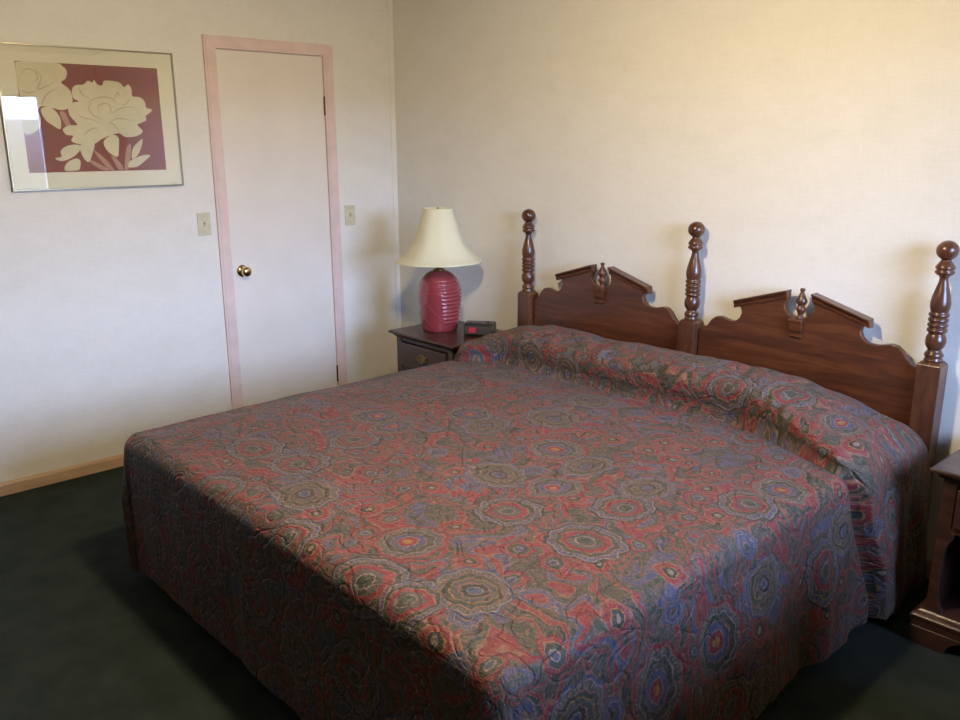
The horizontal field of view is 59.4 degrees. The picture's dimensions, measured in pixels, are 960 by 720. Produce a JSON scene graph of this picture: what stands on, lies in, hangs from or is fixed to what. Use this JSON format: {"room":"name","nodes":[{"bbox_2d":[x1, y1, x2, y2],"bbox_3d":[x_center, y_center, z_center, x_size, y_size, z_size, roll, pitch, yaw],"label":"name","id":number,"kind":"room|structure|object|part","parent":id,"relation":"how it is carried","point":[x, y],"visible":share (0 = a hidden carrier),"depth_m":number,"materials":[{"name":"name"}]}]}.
{"room":"hotel room","nodes":[
{"label":"hotel room","id":0,"kind":"room"},
{"bbox_2d":[0,0,397,482],"bbox_3d":[-3.190,-0.335,2.804,7.200,2.420,0.100,-13,19,-41],"label":"wall","id":1,"kind":"structure","parent":0,"point":[112,319],"depth_m":4.15,"materials":[{"name":"paint"}]},
{"bbox_2d":[0,453,123,496],"bbox_3d":[-3.579,0.918,2.677,6.028,0.062,0.012,-13,19,-41],"label":"baseboard","id":2,"kind":"structure","parent":1,"relation":"attached to","point":[70,472],"depth_m":4.05,"materials":[{"name":"brown wood"}]},
{"bbox_2d":[0,42,183,191],"bbox_3d":[-1.766,-1.105,3.866,0.773,0.620,0.024,-13,19,-41],"label":"framed print","id":3,"kind":"object","parent":1,"relation":"attached to","point":[73,118],"visible":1,"depth_m":3.84,"materials":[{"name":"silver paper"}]},
{"bbox_2d":[197,212,211,235],"bbox_3d":[-1.409,-0.696,4.311,0.071,0.115,0.018,-13,19,-41],"label":"light switch","id":4,"kind":"object","parent":1,"relation":"attached to","point":[203,219],"visible":1,"depth_m":4.31,"materials":[{"name":"beige plastic"}]},
{"bbox_2d":[201,34,347,409],"bbox_3d":[-1.099,-0.653,4.650,0.748,2.094,0.168,-13,19,-41],"label":"door","id":5,"kind":"structure","parent":1,"relation":"in","point":[271,103],"depth_m":4.59,"materials":[{"name":"paint"}]},
{"bbox_3d":[-1.250,-0.471,4.483,0.066,0.066,0.066,-13,19,-41],"label":"knob","id":6,"kind":"part","parent":5,"relation":"part of","materials":[{"name":"gold metal"}]},
{"bbox_2d":[344,205,355,224],"bbox_3d":[-0.752,-0.842,4.895,0.071,0.115,0.018,-13,19,-41],"label":"light switch","id":7,"kind":"object","parent":1,"relation":"attached to","point":[349,209],"visible":1,"depth_m":4.90,"materials":[{"name":"beige plastic"}]},
{"bbox_2d":[387,0,400,328],"bbox_3d":[-0.512,-0.972,5.099,0.034,2.358,0.004,-13,19,-41],"label":"trim","id":8,"kind":"structure","parent":1,"relation":"attached to","point":[389,2],"depth_m":5.04,"materials":[{"name":"paint"}]},
{"bbox_2d":[0,466,959,719],"bbox_3d":[-1.463,1.349,1.297,7.400,0.100,5.200,-13,19,-41],"label":"floor","id":9,"kind":"structure","parent":0,"point":[85,635],"depth_m":2.68,"materials":[{"name":"carpet"}]},
{"bbox_2d":[388,321,502,371],"bbox_3d":[-0.151,0.140,4.554,0.440,0.600,0.530,-13,19,-41],"label":"nightstand","id":10,"kind":"object","parent":9,"relation":"on","point":[417,347],"visible":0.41,"depth_m":4.39,"materials":[{"name":"brown wood"}]},
{"bbox_3d":[-0.299,-0.006,4.377,0.003,0.056,0.092,-13,19,-41],"label":"handle","id":11,"kind":"part","parent":10,"relation":"part of","materials":[{"name":"gold metal"}]},
{"bbox_3d":[-0.288,-0.003,4.389,0.028,0.128,0.374,-13,19,-41],"label":"drawer","id":12,"kind":"part","parent":10,"relation":"part of","materials":[{"name":"brown wood"}]},
{"bbox_3d":[-0.284,-0.078,4.373,0.014,0.018,0.381,-13,19,-41],"label":"rail","id":13,"kind":"part","parent":10,"relation":"part of","materials":[{"name":"brown wood"}]},
{"bbox_2d":[395,207,481,332],"bbox_3d":[-0.217,-0.482,4.462,0.453,0.649,0.453,-13,19,-41],"label":"table lamp","id":14,"kind":"object","parent":10,"relation":"on","point":[438,242],"visible":1,"depth_m":4.37,"materials":[{"name":"fabric"}]},
{"bbox_3d":[-0.218,-0.656,4.417,0.464,0.278,0.464,8,16,28],"label":"lamp shade","id":15,"kind":"part","parent":14,"relation":"part of","materials":[{"name":"fabric"}]},
{"bbox_2d":[464,320,495,335],"bbox_3d":[0.000,-0.169,4.406,0.156,0.070,0.108,3,15,12],"label":"clock radio","id":16,"kind":"object","parent":10,"relation":"on","point":[471,328],"visible":0.96,"depth_m":4.37,"materials":[{"name":"black plastic"}]},
{"bbox_3d":[-0.010,-0.152,4.361,0.140,0.039,0.010,3,15,12],"label":"plate","id":17,"kind":"part","parent":16,"relation":"part of","materials":[{"name":"grey plastic"}]},
{"bbox_2d":[517,209,959,485],"bbox_3d":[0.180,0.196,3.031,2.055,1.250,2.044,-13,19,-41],"label":"headboard","id":18,"kind":"object","parent":9,"relation":"on","point":[829,348],"visible":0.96,"depth_m":3.33,"materials":[{"name":"brown wood"}]},
{"bbox_2d":[122,325,930,719],"bbox_3d":[0.122,0.444,2.990,2.110,0.726,2.114,-13,19,-41],"label":"bedspread","id":19,"kind":"object","parent":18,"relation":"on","point":[547,522],"visible":1,"depth_m":2.44,"materials":[{"name":"multicoloured fabric"}]},
{"bbox_3d":[0.248,0.049,4.432,0.075,0.834,0.080,-13,19,-41],"label":"headboard post","id":20,"kind":"part","parent":18,"relation":"part of","materials":[{"name":"brown wood"}]},
{"bbox_3d":[0.460,-0.423,4.064,0.048,0.100,0.227,-13,19,-41],"label":"cornice","id":21,"kind":"part","parent":18,"relation":"part of","materials":[{"name":"brown wood"}]},
{"bbox_3d":[0.583,-0.084,4.027,0.028,0.691,0.890,-13,19,-41],"label":"headboard panel","id":22,"kind":"part","parent":18,"relation":"part of","materials":[{"name":"brown wood"}]},
{"bbox_3d":[0.681,-0.363,3.831,0.048,0.100,0.227,-13,19,-41],"label":"cornice","id":23,"kind":"part","parent":18,"relation":"part of","materials":[{"name":"brown wood"}]},
{"bbox_3d":[0.911,0.228,3.730,0.075,0.834,0.080,-13,19,-41],"label":"headboard post","id":24,"kind":"part","parent":18,"relation":"part of","materials":[{"name":"brown wood"}]},
{"bbox_3d":[1.123,-0.244,3.362,0.048,0.100,0.227,-13,19,-41],"label":"cornice","id":25,"kind":"part","parent":18,"relation":"part of","materials":[{"name":"brown wood"}]},
{"bbox_3d":[1.246,0.095,3.325,0.028,0.691,0.890,-13,19,-41],"label":"headboard panel","id":26,"kind":"part","parent":18,"relation":"part of","materials":[{"name":"brown wood"}]},
{"bbox_3d":[1.344,-0.184,3.129,0.048,0.100,0.227,-13,19,-41],"label":"cornice","id":27,"kind":"part","parent":18,"relation":"part of","materials":[{"name":"brown wood"}]},
{"bbox_3d":[1.575,0.406,3.028,0.075,0.834,0.080,-13,19,-41],"label":"headboard post","id":28,"kind":"part","parent":18,"relation":"part of","materials":[{"name":"brown wood"}]},
{"bbox_2d":[910,449,959,653],"bbox_3d":[1.727,0.632,2.620,0.440,0.600,0.530,-13,19,-41],"label":"nightstand","id":29,"kind":"object","parent":9,"relation":"on","point":[935,622],"visible":1,"depth_m":2.67,"materials":[{"name":"brown wood"}]},
{"bbox_3d":[1.589,0.548,2.778,0.380,0.448,0.020,-13,19,-41],"label":"panel","id":30,"kind":"part","parent":29,"relation":"part of","materials":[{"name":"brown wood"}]},
{"bbox_3d":[1.594,0.564,2.478,0.014,0.020,0.381,-13,19,-41],"label":"rail","id":31,"kind":"part","parent":29,"relation":"part of","materials":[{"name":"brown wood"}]},
{"bbox_3d":[1.590,0.489,2.455,0.028,0.128,0.374,-13,19,-41],"label":"drawer","id":32,"kind":"part","parent":29,"relation":"part of","materials":[{"name":"brown wood"}]},
{"bbox_2d":[392,0,959,562],"bbox_3d":[1.224,-0.498,3.365,0.100,2.420,5.200,-13,19,-41],"label":"wall","id":33,"kind":"structure","parent":0,"point":[814,145],"depth_m":3.53,"materials":[{"name":"paint"}]},
{"bbox_2d":[926,561,931,579],"bbox_3d":[1.188,0.653,3.623,0.012,0.062,5.000,-13,19,-41],"label":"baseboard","id":34,"kind":"structure","parent":33,"relation":"attached to","point":[929,564],"depth_m":3.12,"materials":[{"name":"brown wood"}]}
]}

